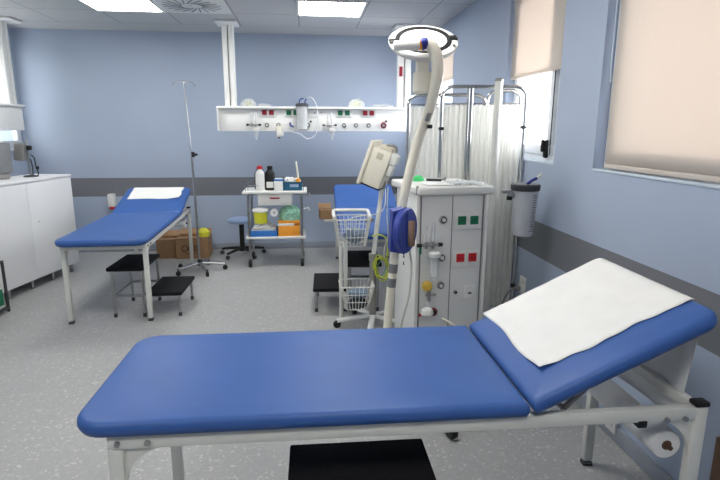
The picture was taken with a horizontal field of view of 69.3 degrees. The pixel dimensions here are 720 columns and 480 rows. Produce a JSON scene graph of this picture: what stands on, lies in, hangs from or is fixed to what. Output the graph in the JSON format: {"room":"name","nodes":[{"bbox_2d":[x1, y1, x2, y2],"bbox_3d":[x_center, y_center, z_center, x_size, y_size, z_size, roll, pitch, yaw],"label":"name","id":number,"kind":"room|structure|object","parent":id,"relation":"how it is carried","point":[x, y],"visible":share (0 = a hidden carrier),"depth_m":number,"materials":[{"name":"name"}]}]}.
{"room":"hospital treatment room","nodes":[
{"label":"hospital treatment room","id":0,"kind":"room"},
{"bbox_2d":[0,27,28,176],"bbox_3d":[-3.472,-0.216,1.902,0.250,2.482,8.100,-1,12,-6],"label":"wall","id":1,"kind":"structure","parent":0,"point":[19,167],"depth_m":5.72,"materials":[{"name":"blue paint"}]},
{"bbox_2d":[0,130,21,151],"bbox_3d":[-3.666,-1.353,4.758,0.120,1.130,1.970,-1,12,-6],"label":"window","id":2,"kind":"structure","parent":1,"relation":"in","point":[17,138],"depth_m":5.68,"materials":[{"name":"white plastic"}]},
{"bbox_2d":[10,28,425,243],"bbox_3d":[-1.502,-1.129,6.206,5.067,2.482,0.250,-1,12,-6],"label":"wall","id":3,"kind":"structure","parent":0,"point":[103,109],"depth_m":5.98,"materials":[{"name":"blue paint"}]},
{"bbox_2d":[107,193,116,208],"bbox_3d":[-2.870,-0.447,6.033,0.075,0.178,0.090,-1,12,-6],"label":"soap dispenser","id":4,"kind":"object","parent":3,"relation":"attached to","point":[111,198],"visible":0.98,"depth_m":6.00,"materials":[{"name":"white plastic"}]},
{"bbox_2d":[79,241,385,251],"bbox_3d":[-1.493,0.073,6.327,4.567,0.080,0.016,-1,12,-6],"label":"baseboard","id":5,"kind":"structure","parent":3,"relation":"attached to","point":[307,244],"depth_m":6.37,"materials":[{"name":"plastic"}]},
{"bbox_2d":[0,0,476,35],"bbox_3d":[-1.071,-1.522,1.875,5.067,0.100,8.600,-1,12,-6],"label":"ceiling","id":6,"kind":"structure","parent":0,"point":[379,17],"depth_m":5.04,"materials":[{"name":"tile"}]},
{"bbox_2d":[0,16,25,129],"bbox_3d":[-3.423,-1.480,4.451,0.260,1.070,1.785,-1,12,-6],"label":"beam","id":7,"kind":"structure","parent":6,"relation":"hanging from","point":[11,114],"depth_m":5.16,"materials":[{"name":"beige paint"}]},
{"bbox_2d":[0,103,25,106],"bbox_3d":[-3.438,-1.195,4.503,0.170,0.022,1.770,-1,12,-6],"label":"shelf","id":8,"kind":"object","parent":7,"relation":"attached to","point":[1,104],"depth_m":5.14,"materials":[{"name":"beige paint"}]},
{"bbox_2d":[78,0,164,12],"bbox_3d":[-2.050,-2.017,4.445,0.596,0.012,0.596,-1,12,-6],"label":"recessed light","id":9,"kind":"object","parent":6,"relation":"in","point":[98,5],"visible":0.93,"depth_m":4.51,"materials":[{"name":"white plastic"}]},
{"bbox_2d":[151,0,230,13],"bbox_3d":[-1.453,-2.025,4.506,0.590,0.018,0.590,-1,12,-6],"label":"ceiling vent","id":10,"kind":"object","parent":6,"relation":"in","point":[168,6],"visible":1,"depth_m":4.52,"materials":[{"name":"metal"}]},
{"bbox_2d":[214,19,418,131],"bbox_3d":[-0.442,-1.680,5.433,2.075,1.074,0.260,-1,12,-6],"label":"beam","id":11,"kind":"structure","parent":6,"relation":"hanging from","point":[230,117],"depth_m":5.47,"materials":[{"name":"metal"}]},
{"bbox_2d":[241,98,256,105],"bbox_3d":[-1.159,-1.434,5.431,0.156,0.083,0.116,-1,12,-6],"label":"plastic bag","id":12,"kind":"object","parent":11,"relation":"on","point":[246,102],"visible":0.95,"depth_m":5.39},
{"bbox_2d":[246,123,260,139],"bbox_3d":[-1.102,-1.183,5.398,0.150,0.280,0.081,-1,12,-6],"label":"flowmeter","id":13,"kind":"object","parent":11,"relation":"attached to","point":[251,124],"visible":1,"depth_m":5.40,"materials":[{"name":"metal"}]},
{"bbox_2d":[276,126,283,137],"bbox_3d":[-0.835,-1.125,5.447,0.074,0.125,0.045,-1,12,-6],"label":"suction regulator","id":14,"kind":"object","parent":11,"relation":"attached to","point":[279,131],"visible":0.94,"depth_m":5.43,"materials":[{"name":"beige plastic"}]},
{"bbox_2d":[295,98,307,112],"bbox_3d":[-0.599,-1.301,5.388,0.132,0.326,0.158,-1,12,-6],"label":"jar","id":15,"kind":"object","parent":11,"relation":"attached to","point":[298,104],"visible":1,"depth_m":5.34,"materials":[{"name":"plastic"}]},
{"bbox_2d":[282,97,317,138],"bbox_3d":[-0.618,-1.255,5.366,0.378,0.426,0.043,-1,12,-6],"label":"tube","id":16,"kind":"object","parent":15,"relation":"hanging from","point":[307,97],"visible":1,"depth_m":5.38,"materials":[{"name":"plastic"}]},
{"bbox_2d":[216,106,410,109],"bbox_3d":[-0.456,-1.395,5.519,2.055,0.024,0.200,-1,12,-6],"label":"shelf","id":17,"kind":"object","parent":11,"relation":"attached to","point":[217,107],"depth_m":5.42,"materials":[{"name":"metal"}]},
{"bbox_2d":[322,123,336,139],"bbox_3d":[-0.319,-1.197,5.477,0.150,0.280,0.081,-1,12,-6],"label":"flowmeter","id":18,"kind":"object","parent":11,"relation":"attached to","point":[327,124],"visible":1,"depth_m":5.48,"materials":[{"name":"metal"}]},
{"bbox_2d":[349,98,364,106],"bbox_3d":[-0.036,-1.459,5.543,0.174,0.092,0.117,-1,12,-6],"label":"plastic bag","id":19,"kind":"object","parent":11,"relation":"on","point":[356,102],"visible":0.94,"depth_m":5.50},
{"bbox_2d":[371,104,393,106],"bbox_3d":[0.239,-1.438,5.577,0.242,0.038,0.117,-1,12,-6],"label":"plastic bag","id":20,"kind":"object","parent":11,"relation":"on","point":[374,105],"visible":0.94,"depth_m":5.54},
{"bbox_2d":[296,0,367,17],"bbox_3d":[-0.259,-2.050,4.626,0.596,0.012,0.596,-1,12,-6],"label":"recessed light","id":21,"kind":"object","parent":6,"relation":"in","point":[322,8],"visible":1,"depth_m":4.60,"materials":[{"name":"white plastic"}]},
{"bbox_2d":[0,246,651,479],"bbox_3d":[-1.080,1.003,2.414,5.067,0.100,8.600,-1,12,-6],"label":"floor","id":22,"kind":"structure","parent":0,"point":[51,368],"depth_m":3.21,"materials":[{"name":"plastic"}]},
{"bbox_2d":[0,260,10,312],"bbox_3d":[-2.884,0.401,3.957,0.148,0.420,0.368,1,12,4],"label":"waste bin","id":23,"kind":"object","parent":22,"relation":"on","point":[3,307],"visible":1,"depth_m":4.11,"materials":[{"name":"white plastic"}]},
{"bbox_2d":[0,174,79,298],"bbox_3d":[-3.153,0.019,4.388,0.398,0.985,1.912,1,12,4],"label":"storage cabinet","id":24,"kind":"object","parent":22,"relation":"on","point":[35,212],"visible":0.88,"depth_m":4.70,"materials":[{"name":"white laminate"}]},
{"bbox_2d":[0,174,70,186],"bbox_3d":[-3.152,-0.451,4.287,0.396,0.022,1.912,1,12,4],"label":"countertop","id":25,"kind":"structure","parent":24,"relation":"on","point":[13,180],"depth_m":4.74,"materials":[{"name":"white laminate"}]},
{"bbox_2d":[0,143,12,179],"bbox_3d":[-3.237,-0.718,4.621,0.160,0.359,0.209,3,12,12],"label":"patient monitor","id":26,"kind":"object","parent":25,"relation":"on","point":[6,167],"visible":1,"depth_m":4.64,"materials":[{"name":"grey plastic"}]},
{"bbox_2d":[14,138,37,176],"bbox_3d":[-3.127,-0.772,4.872,0.173,0.360,0.120,-1,12,-6],"label":"pump","id":27,"kind":"object","parent":25,"relation":"on","point":[21,150],"visible":0.99,"depth_m":4.83,"materials":[{"name":"grey paint"}]},
{"bbox_2d":[30,155,38,175],"bbox_3d":[-3.048,-0.699,4.884,0.075,0.205,0.036,-1,12,-6],"label":"cable","id":28,"kind":"object","parent":27,"relation":"attached to","point":[37,167],"visible":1,"depth_m":4.87,"materials":[{"name":"black plastic"}]},
{"bbox_2d":[55,188,193,324],"bbox_3d":[-1.988,0.045,4.674,0.640,0.822,1.901,-1,12,-7],"label":"bed","id":29,"kind":"object","parent":22,"relation":"on","point":[135,224],"visible":0.9,"depth_m":4.12,"materials":[{"name":"leather"}]},
{"bbox_2d":[127,187,183,198],"bbox_3d":[-2.086,-0.482,5.347,0.507,0.084,0.295,-1,12,-7],"label":"paper sheet","id":30,"kind":"object","parent":29,"relation":"on","point":[147,192],"visible":1,"depth_m":5.34,"materials":[{"name":"paper"}]},
{"bbox_2d":[106,254,194,317],"bbox_3d":[-1.670,0.358,4.223,0.545,0.400,0.460,-1,12,-5],"label":"step stool","id":31,"kind":"object","parent":22,"relation":"on","point":[168,285],"visible":0.97,"depth_m":4.11,"materials":[{"name":"black rubber"}]},
{"bbox_2d":[156,230,180,258],"bbox_3d":[-2.195,0.046,6.001,0.205,0.265,0.329,-1,12,-6],"label":"cardboard box","id":32,"kind":"object","parent":22,"relation":"on","point":[165,245],"visible":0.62,"depth_m":5.85,"materials":[{"name":"cardboard"}]},
{"bbox_2d":[175,228,212,258],"bbox_3d":[-1.904,0.036,6.006,0.355,0.285,0.355,-1,12,-7],"label":"cardboard box","id":33,"kind":"object","parent":22,"relation":"on","point":[182,240],"visible":0.78,"depth_m":5.86,"materials":[{"name":"cardboard"}]},
{"bbox_2d":[181,245,197,253],"bbox_3d":[-1.898,0.106,5.844,0.201,0.097,0.009,-1,12,-7],"label":"print","id":34,"kind":"object","parent":33,"relation":"attached to","point":[184,248],"depth_m":5.84,"materials":[{"name":"cardboard"}]},
{"bbox_2d":[199,227,209,236],"bbox_3d":[-1.776,-0.096,5.920,0.134,0.099,0.136,-1,12,-6],"label":"plastic bag","id":35,"kind":"object","parent":33,"relation":"on","point":[203,232],"visible":0.91,"depth_m":5.88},
{"bbox_2d":[172,81,227,276],"bbox_3d":[-1.629,-0.601,5.182,0.521,1.874,0.522,-1,12,-6],"label":"stand","id":36,"kind":"object","parent":22,"relation":"on","point":[199,262],"visible":1,"depth_m":5.22,"materials":[{"name":"metal"}]},
{"bbox_2d":[220,216,265,259],"bbox_3d":[-1.360,-0.041,6.007,0.528,0.436,0.508,-1,12,-6],"label":"stool","id":37,"kind":"object","parent":22,"relation":"on","point":[241,220],"visible":0.93,"depth_m":5.95,"materials":[{"name":"blue leather"}]},
{"bbox_2d":[242,178,309,266],"bbox_3d":[-0.881,-0.195,5.622,0.696,0.904,0.423,-1,12,-6],"label":"cart","id":38,"kind":"object","parent":22,"relation":"on","point":[267,197],"visible":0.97,"depth_m":5.43,"materials":[{"name":"white metal"}]},
{"bbox_2d":[255,166,264,190],"bbox_3d":[-1.035,-0.640,5.398,0.092,0.255,0.074,-1,12,-6],"label":"bottle","id":39,"kind":"object","parent":38,"relation":"on","point":[260,179],"visible":1,"depth_m":5.37,"materials":[{"name":"white plastic"}]},
{"bbox_2d":[252,207,268,223],"bbox_3d":[-1.033,-0.263,5.456,0.174,0.165,0.194,8,14,31],"label":"sharps container","id":40,"kind":"object","parent":38,"relation":"attached to","point":[260,213],"visible":1,"depth_m":5.39,"materials":[{"name":"yellow plastic"}]},
{"bbox_2d":[250,226,277,236],"bbox_3d":[-1.020,-0.092,5.579,0.274,0.064,0.266,-1,12,-6],"label":"tray","id":41,"kind":"object","parent":38,"relation":"on","point":[252,233],"visible":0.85,"depth_m":5.45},
{"bbox_2d":[251,220,276,230],"bbox_3d":[-1.020,-0.149,5.562,0.259,0.101,0.236,-1,12,-6],"label":"paper stack","id":42,"kind":"object","parent":41,"relation":"in","point":[268,226],"visible":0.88,"depth_m":5.46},
{"bbox_2d":[265,166,274,189],"bbox_3d":[-0.940,-0.648,5.446,0.104,0.250,0.086,-1,12,-6],"label":"bottle","id":43,"kind":"object","parent":38,"relation":"on","point":[269,174],"visible":0.98,"depth_m":5.42,"materials":[{"name":"black plastic"}]},
{"bbox_2d":[270,209,277,216],"bbox_3d":[-0.896,-0.306,5.439,0.080,0.116,0.052,-1,12,-6],"label":"tape roll","id":44,"kind":"object","parent":38,"relation":"hanging from","point":[272,210],"visible":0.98,"depth_m":5.42,"materials":[{"name":"plastic"}]},
{"bbox_2d":[242,187,306,193],"bbox_3d":[-0.898,-0.528,5.550,0.660,0.026,0.420,-1,12,-6],"label":"shelf","id":45,"kind":"object","parent":38,"relation":"attached to","point":[248,190],"depth_m":5.36,"materials":[{"name":"white plastic"}]},
{"bbox_2d":[246,229,305,239],"bbox_3d":[-0.899,-0.062,5.649,0.620,0.024,0.400,-1,12,-6],"label":"shelf","id":46,"kind":"object","parent":38,"relation":"attached to","point":[302,236],"depth_m":5.47,"materials":[{"name":"white plastic"}]},
{"bbox_2d":[274,178,282,190],"bbox_3d":[-0.849,-0.583,5.440,0.096,0.126,0.094,-1,12,-6],"label":"tissue box","id":47,"kind":"object","parent":38,"relation":"on","point":[278,182],"visible":0.96,"depth_m":5.40,"materials":[{"name":"white cardboard"}]},
{"bbox_2d":[278,220,299,235],"bbox_3d":[-0.757,-0.142,5.575,0.228,0.165,0.200,-1,12,-6],"label":"carton","id":48,"kind":"object","parent":38,"relation":"on","point":[285,228],"visible":0.91,"depth_m":5.48,"materials":[{"name":"orange cardboard"}]},
{"bbox_2d":[279,205,299,220],"bbox_3d":[-0.742,-0.304,5.542,0.245,0.165,0.195,-1,12,-6],"label":"plastic bag","id":49,"kind":"object","parent":48,"relation":"on","point":[289,212],"visible":0.88,"depth_m":5.48,"materials":[{"name":"plastic"}]},
{"bbox_2d":[283,177,301,190],"bbox_3d":[-0.710,-0.595,5.472,0.200,0.138,0.126,-1,12,-6],"label":"glove box","id":50,"kind":"object","parent":38,"relation":"on","point":[289,183],"visible":0.95,"depth_m":5.42,"materials":[{"name":"blue cardboard"}]},
{"bbox_2d":[295,161,299,181],"bbox_3d":[-0.646,-0.709,5.404,0.052,0.211,0.043,-1,12,-6],"label":"syringe","id":51,"kind":"object","parent":50,"relation":"in","point":[298,178],"visible":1,"depth_m":5.40,"materials":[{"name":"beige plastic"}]},
{"bbox_2d":[313,250,381,311],"bbox_3d":[-0.115,0.335,4.358,0.545,0.400,0.460,-1,12,-4],"label":"step stool","id":52,"kind":"object","parent":22,"relation":"on","point":[323,282],"visible":0.55,"depth_m":4.21,"materials":[{"name":"black rubber"}]},
{"bbox_2d":[324,184,396,310],"bbox_3d":[0.044,-0.024,5.003,0.745,0.834,2.000,-1,12,-5],"label":"bed","id":53,"kind":"object","parent":22,"relation":"on","point":[358,195],"visible":0.52,"depth_m":5.30,"materials":[{"name":"blue leather"}]},
{"bbox_2d":[318,203,332,219],"bbox_3d":[-0.389,-0.327,5.885,0.145,0.150,0.229,-2,12,-11],"label":"cardboard box","id":54,"kind":"object","parent":53,"relation":"on","point":[325,210],"visible":0.83,"depth_m":5.79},
{"bbox_2d":[324,219,338,224],"bbox_3d":[-0.308,-0.256,5.745,0.170,0.115,0.400,-1,12,-5],"label":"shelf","id":55,"kind":"object","parent":53,"relation":"attached to","point":[325,220],"depth_m":5.75,"materials":[{"name":"white metal"}]},
{"bbox_2d":[288,438,435,479],"bbox_3d":[0.013,0.936,1.549,0.450,0.400,0.545,-1,12,-5],"label":"step stool","id":56,"kind":"object","parent":22,"relation":"on","point":[402,459],"visible":1,"depth_m":1.67,"materials":[{"name":"black rubber"}]},
{"bbox_2d":[332,189,394,328],"bbox_3d":[0.051,0.139,3.788,0.512,1.022,0.568,-1,12,-6],"label":"monitor stand","id":57,"kind":"object","parent":22,"relation":"on","point":[371,314],"visible":0.86,"depth_m":3.76,"materials":[{"name":"grey paint"}]},
{"bbox_2d":[333,214,370,246],"bbox_3d":[-0.061,-0.066,3.670,0.259,0.198,0.229,-1,12,-6],"label":"wire basket","id":58,"kind":"object","parent":57,"relation":"on","point":[367,219],"depth_m":3.60,"materials":[{"name":"white metal"}]},
{"bbox_2d":[332,208,373,221],"bbox_3d":[-0.048,-0.161,3.667,0.302,0.089,0.254,-1,12,-6],"label":"basket","id":59,"kind":"object","parent":57,"relation":"on","point":[369,218],"depth_m":3.75,"materials":[{"name":"white plastic"}]},
{"bbox_2d":[344,227,363,242],"bbox_3d":[-0.042,-0.035,3.676,0.143,0.115,0.126,-1,12,-6],"label":"pressure cuff","id":60,"kind":"object","parent":57,"relation":"in","point":[347,237],"visible":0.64,"depth_m":3.63,"materials":[{"name":"grey fabric"}]},
{"bbox_2d":[338,278,374,309],"bbox_3d":[-0.028,0.396,3.772,0.247,0.182,0.227,-1,12,-6],"label":"wire basket","id":61,"kind":"object","parent":57,"relation":"on","point":[370,297],"depth_m":3.80,"materials":[{"name":"white metal"}]},
{"bbox_2d":[348,298,367,308],"bbox_3d":[-0.018,0.457,3.787,0.145,0.089,0.125,-1,12,-6],"label":"pressure cuff","id":62,"kind":"object","parent":57,"relation":"in","point":[357,299],"visible":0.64,"depth_m":3.75,"materials":[{"name":"fabric"}]},
{"bbox_2d":[347,288,368,298],"bbox_3d":[-0.013,0.384,3.770,0.153,0.074,0.120,-1,12,-6],"label":"pressure cuff","id":63,"kind":"object","parent":62,"relation":"on","point":[357,289],"visible":0.77,"depth_m":3.73,"materials":[{"name":"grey fabric"}]},
{"bbox_2d":[356,140,399,190],"bbox_3d":[0.145,-0.528,3.665,0.280,0.346,0.250,4,13,18],"label":"monitor","id":64,"kind":"object","parent":57,"relation":"on","point":[380,160],"visible":1,"depth_m":3.57,"materials":[{"name":"beige plastic"}]},
{"bbox_2d":[344,187,388,259],"bbox_3d":[0.046,-0.108,3.659,0.321,0.521,0.040,-2,12,-12],"label":"lead","id":65,"kind":"object","parent":64,"relation":"attached to","point":[387,187],"visible":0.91,"depth_m":3.65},
{"bbox_2d":[372,234,388,281],"bbox_3d":[0.152,0.129,3.745,0.135,0.352,0.039,-1,12,-6],"label":"coiled cable","id":66,"kind":"object","parent":57,"relation":"hanging from","point":[380,256],"visible":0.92,"depth_m":3.74,"materials":[{"name":"plastic"}]},
{"bbox_2d":[77,300,717,479],"bbox_3d":[0.111,0.611,1.837,1.878,0.916,0.640,-1,12,-5],"label":"bed","id":67,"kind":"object","parent":22,"relation":"on","point":[175,392],"visible":0.84,"depth_m":1.59,"materials":[{"name":"leather"}]},
{"bbox_2d":[483,258,693,366],"bbox_3d":[0.778,0.244,1.883,0.496,0.224,0.537,-1,12,-5],"label":"paper sheet","id":68,"kind":"object","parent":67,"relation":"on","point":[591,303],"visible":1,"depth_m":1.83,"materials":[{"name":"paper"}]},
{"bbox_2d":[617,337,697,404],"bbox_3d":[1.031,0.380,1.917,0.057,0.340,0.501,-1,12,-7],"label":"paper","id":69,"kind":"object","parent":67,"relation":"hanging from","point":[674,365],"visible":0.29,"depth_m":1.78,"materials":[{"name":"paper"}]},
{"bbox_2d":[388,25,457,207],"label":"lamp","id":70,"kind":"object","parent":22,"relation":"on","point":[422,46],"depth_m":2.57,"materials":[{"name":"white plastic"}]},
{"bbox_2d":[392,178,493,337],"bbox_3d":[0.480,0.193,3.283,0.464,1.130,0.530,-3,12,-13],"label":"column","id":71,"kind":"structure","parent":22,"relation":"on","point":[454,216],"depth_m":3.03,"materials":[{"name":"white plastic"}]},
{"bbox_2d":[383,252,398,327],"label":"pole","id":72,"kind":"object","parent":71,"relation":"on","point":[393,262],"depth_m":2.83,"materials":[{"name":"white metal"}]},
{"bbox_2d":[388,206,407,253],"bbox_3d":[0.198,-0.052,2.729,0.090,0.240,0.090,-1,12,-6],"label":"holder","id":73,"kind":"object","parent":72,"relation":"attached to","point":[393,212],"visible":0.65,"depth_m":2.70,"materials":[{"name":"blue plastic"}]},
{"bbox_2d":[393,207,416,252],"bbox_3d":[0.264,-0.047,2.705,0.099,0.240,0.240,7,14,29],"label":"hose reel","id":74,"kind":"object","parent":72,"relation":"attached to","point":[400,222],"visible":0.98,"depth_m":2.64,"materials":[{"name":"blue plastic"}]},
{"bbox_2d":[400,250,411,327],"bbox_3d":[0.223,0.391,2.857,0.117,0.683,0.023,-1,12,-6],"label":"cable","id":75,"kind":"object","parent":72,"relation":"hanging from","point":[410,256],"visible":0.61,"depth_m":2.83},
{"bbox_2d":[413,175,423,180],"bbox_3d":[0.350,-0.385,3.231,0.098,0.036,0.060,0,12,0],"label":"mask","id":76,"kind":"object","parent":71,"relation":"on","point":[416,177],"visible":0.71,"depth_m":3.21,"materials":[{"name":"green plastic"}]},
{"bbox_2d":[419,281,435,316],"bbox_3d":[0.394,0.347,3.006,0.096,0.226,0.083,-3,12,-13],"label":"gas regulator","id":77,"kind":"object","parent":71,"relation":"attached to","point":[426,285],"visible":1,"depth_m":2.99,"materials":[{"name":"metal"}]},
{"bbox_2d":[421,307,433,315],"bbox_3d":[0.388,0.411,3.015,0.076,0.045,0.075,-3,12,-13],"label":"cup","id":78,"kind":"object","parent":77,"relation":"on","point":[426,311],"depth_m":2.99,"materials":[{"name":"white plastic"}]},
{"bbox_2d":[417,241,442,280],"bbox_3d":[0.397,0.070,2.948,0.150,0.340,0.081,-3,12,-13],"label":"flowmeter","id":79,"kind":"object","parent":71,"relation":"attached to","point":[432,254],"visible":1,"depth_m":2.94,"materials":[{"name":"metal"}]},
{"bbox_2d":[428,251,440,257],"bbox_3d":[0.422,0.141,2.965,0.072,0.154,0.072,-1,12,-6],"label":"bottle","id":80,"kind":"object","parent":79,"relation":"on","point":[432,254],"depth_m":2.93,"materials":[{"name":"white plastic"}]},
{"bbox_2d":[432,308,437,315],"bbox_3d":[0.432,0.424,3.065,0.050,0.050,0.016,-3,12,-13],"label":"outlet","id":81,"kind":"object","parent":71,"relation":"attached to","point":[435,310],"depth_m":3.06,"materials":[{"name":"red plastic"}]},
{"bbox_2d":[426,177,445,181],"bbox_3d":[0.466,-0.370,3.182,0.123,0.025,0.026,1,12,5],"label":"laryngoscope","id":82,"kind":"object","parent":71,"relation":"on","point":[427,179],"visible":1,"depth_m":3.17,"materials":[{"name":"grey metal"}]},
{"bbox_2d":[419,182,453,184],"bbox_3d":[0.454,-0.332,3.054,0.186,0.004,0.199,-1,12,-6],"label":"document","id":83,"kind":"object","parent":71,"relation":"on","point":[424,183],"visible":0.94,"depth_m":3.04,"materials":[{"name":"paper"}]},
{"bbox_2d":[437,281,444,288],"bbox_3d":[0.471,0.266,3.041,0.046,0.046,0.016,-3,12,-13],"label":"outlet","id":84,"kind":"object","parent":71,"relation":"attached to","point":[440,284],"depth_m":3.03,"materials":[{"name":"white plastic"}]},
{"bbox_2d":[438,254,445,261],"bbox_3d":[0.472,0.102,3.006,0.046,0.046,0.016,-3,12,-13],"label":"outlet","id":85,"kind":"object","parent":71,"relation":"attached to","point":[443,256],"depth_m":3.00,"materials":[{"name":"white plastic"}]},
{"bbox_2d":[392,178,493,195],"bbox_3d":[0.484,-0.329,3.172,0.460,0.045,0.530,-3,12,-13],"label":"countertop","id":86,"kind":"structure","parent":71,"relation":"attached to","point":[417,189],"depth_m":2.94,"materials":[{"name":"white plastic"}]},
{"bbox_2d":[439,216,446,223],"bbox_3d":[0.474,-0.114,2.960,0.046,0.046,0.016,-3,12,-13],"label":"outlet","id":87,"kind":"object","parent":71,"relation":"attached to","point":[442,219],"depth_m":2.95,"materials":[{"name":"white plastic"}]},
{"bbox_2d":[442,318,455,325],"bbox_3d":[0.558,0.542,3.088,0.153,0.173,0.022,0,12,-1],"label":"hose","id":88,"kind":"object","parent":71,"relation":"attached to","point":[444,319],"visible":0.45,"depth_m":3.07,"materials":[{"name":"beige plastic"}]},
{"bbox_2d":[456,254,464,261],"bbox_3d":[0.584,0.104,3.029,0.050,0.050,0.008,-3,12,-13],"label":"socket","id":89,"kind":"object","parent":71,"relation":"attached to","point":[459,257],"depth_m":3.02,"materials":[{"name":"red plastic"}]},
{"bbox_2d":[458,216,465,224],"bbox_3d":[0.584,-0.111,2.983,0.050,0.050,0.008,-3,12,-13],"label":"socket","id":90,"kind":"object","parent":71,"relation":"attached to","point":[461,219],"depth_m":2.98,"materials":[{"name":"green plastic"}]},
{"bbox_2d":[443,180,487,184],"bbox_3d":[0.621,-0.343,3.088,0.213,0.013,0.241,-1,12,-6],"label":"plastic wrapper","id":91,"kind":"object","parent":71,"relation":"on","point":[455,182],"visible":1,"depth_m":3.07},
{"bbox_2d":[468,253,476,261],"bbox_3d":[0.658,0.101,3.046,0.050,0.050,0.008,-3,12,-13],"label":"socket","id":92,"kind":"object","parent":71,"relation":"attached to","point":[472,257],"depth_m":3.04,"materials":[{"name":"red plastic"}]},
{"bbox_2d":[470,216,478,223],"bbox_3d":[0.658,-0.115,2.999,0.050,0.050,0.008,-3,12,-13],"label":"socket","id":93,"kind":"object","parent":71,"relation":"attached to","point":[473,219],"depth_m":3.00,"materials":[{"name":"green plastic"}]},
{"bbox_2d":[502,174,541,236],"bbox_3d":[0.944,-0.204,3.029,0.198,0.366,0.166,-8,15,-35],"label":"canister","id":94,"kind":"object","parent":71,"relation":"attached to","point":[523,195],"visible":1,"depth_m":2.99,"materials":[{"name":"plastic"}]},
{"bbox_2d":[512,191,538,236],"bbox_3d":[0.957,-0.159,3.048,0.148,0.270,0.148,-1,12,-6],"label":"jar","id":95,"kind":"object","parent":94,"relation":"on","point":[524,203],"depth_m":3.00,"materials":[{"name":"plastic"}]},
{"bbox_2d":[405,85,527,306],"bbox_3d":[0.733,-0.195,3.630,0.859,1.688,0.527,1,12,3],"label":"folding screen","id":96,"kind":"object","parent":22,"relation":"on","point":[458,143],"visible":0.44,"depth_m":3.47,"materials":[{"name":"fabric"}]},
{"bbox_2d":[410,106,443,177],"bbox_3d":[0.595,-0.248,3.723,0.495,1.377,0.035,0,12,-2],"label":"curtain","id":97,"kind":"object","parent":96,"relation":"hanging from","point":[427,163],"depth_m":3.63,"materials":[{"name":"fabric"}]},
{"bbox_2d":[441,105,521,306],"bbox_3d":[0.798,-0.206,3.532,0.503,1.377,0.035,1,12,3],"label":"curtain","id":98,"kind":"object","parent":96,"relation":"hanging from","point":[466,130],"depth_m":3.46,"materials":[{"name":"fabric"}]},
{"bbox_2d":[483,78,503,317],"bbox_3d":[0.866,-0.154,3.435,0.100,1.748,0.098,-1,12,-6],"label":"upright post","id":99,"kind":"object","parent":22,"relation":"on","point":[498,90],"visible":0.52,"depth_m":3.37,"materials":[{"name":"white metal"}]},
{"bbox_2d":[709,436,719,479],"bbox_3d":[1.251,0.880,1.826,0.030,0.400,0.050,-1,12,-6],"label":"wooden board","id":100,"kind":"object","parent":22,"relation":"on","point":[715,469],"visible":1,"depth_m":1.81,"materials":[{"name":"brown wood"}]},
{"bbox_2d":[426,0,719,479],"bbox_3d":[1.320,-0.303,2.387,0.250,2.482,8.100,-1,12,-6],"label":"wall","id":101,"kind":"structure","parent":0,"point":[667,234],"depth_m":2.60,"materials":[{"name":"blue paint"}]},
{"bbox_2d":[436,83,442,106],"bbox_3d":[0.911,-1.512,5.514,0.120,1.065,0.870,-1,12,-6],"label":"window","id":102,"kind":"structure","parent":101,"relation":"in","point":[441,89],"depth_m":5.83,"materials":[{"name":"white plastic"}]},
{"bbox_2d":[442,53,453,82],"bbox_3d":[0.879,-1.836,5.441,0.036,0.361,0.830,-1,12,-6],"label":"roller blind","id":103,"kind":"object","parent":101,"relation":"attached to","point":[448,62],"visible":0.26,"depth_m":5.29,"materials":[{"name":"fabric"}]},
{"bbox_2d":[514,275,525,293],"bbox_3d":[1.067,0.305,3.488,0.055,0.120,0.085,-1,12,-6],"label":"wall socket","id":104,"kind":"object","parent":101,"relation":"attached to","point":[521,286],"visible":0.91,"depth_m":3.47,"materials":[{"name":"white plastic"}]},
{"bbox_2d":[502,287,515,303],"bbox_3d":[0.950,0.522,3.446,0.048,0.392,0.245,10,15,37],"label":"cable","id":105,"kind":"object","parent":104,"relation":"attached to","point":[510,289],"visible":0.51,"depth_m":3.45,"materials":[{"name":"rubber"}]},
{"bbox_2d":[513,69,560,164],"bbox_3d":[1.141,-1.073,3.319,0.120,1.125,0.810,-1,12,-6],"label":"window","id":106,"kind":"structure","parent":101,"relation":"in","point":[543,153],"depth_m":3.17,"materials":[{"name":"white plastic"}]},
{"bbox_2d":[510,0,565,80],"bbox_3d":[1.109,-1.323,3.262,0.036,0.561,0.770,-1,12,-6],"label":"roller blind","id":107,"kind":"object","parent":101,"relation":"attached to","point":[538,24],"visible":0.88,"depth_m":3.26,"materials":[{"name":"fabric"}]},
{"bbox_2d":[490,306,673,479],"bbox_3d":[1.185,0.873,2.624,0.014,0.080,8.060,-1,12,-6],"label":"baseboard","id":108,"kind":"structure","parent":101,"relation":"attached to","point":[635,452],"depth_m":2.30,"materials":[{"name":"plastic"}]},
{"bbox_2d":[605,424,618,434],"bbox_3d":[1.192,0.846,2.465,0.031,0.120,0.080,-1,12,-6],"label":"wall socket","id":109,"kind":"object","parent":101,"relation":"attached to","point":[612,427],"visible":0.31,"depth_m":2.44,"materials":[{"name":"white plastic"}]},
{"bbox_2d":[592,0,719,189],"bbox_3d":[1.365,-0.618,1.196,0.120,1.125,2.705,-1,12,-6],"label":"window","id":110,"kind":"structure","parent":101,"relation":"in","point":[706,184],"depth_m":2.22,"materials":[{"name":"white plastic"}]},
{"bbox_2d":[604,0,719,182],"bbox_3d":[1.334,-0.610,1.174,0.036,1.081,2.605,-1,12,-6],"label":"roller blind","id":111,"kind":"object","parent":110,"relation":"attached to","point":[664,118],"visible":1,"depth_m":2.10,"materials":[{"name":"fabric"}]},
{"bbox_2d":[610,0,617,82],"bbox_3d":[1.194,-1.063,2.414,0.008,0.644,0.042,3,12,13],"label":"blind cord","id":112,"kind":"object","parent":111,"relation":"hanging from","point":[617,0],"visible":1,"depth_m":2.46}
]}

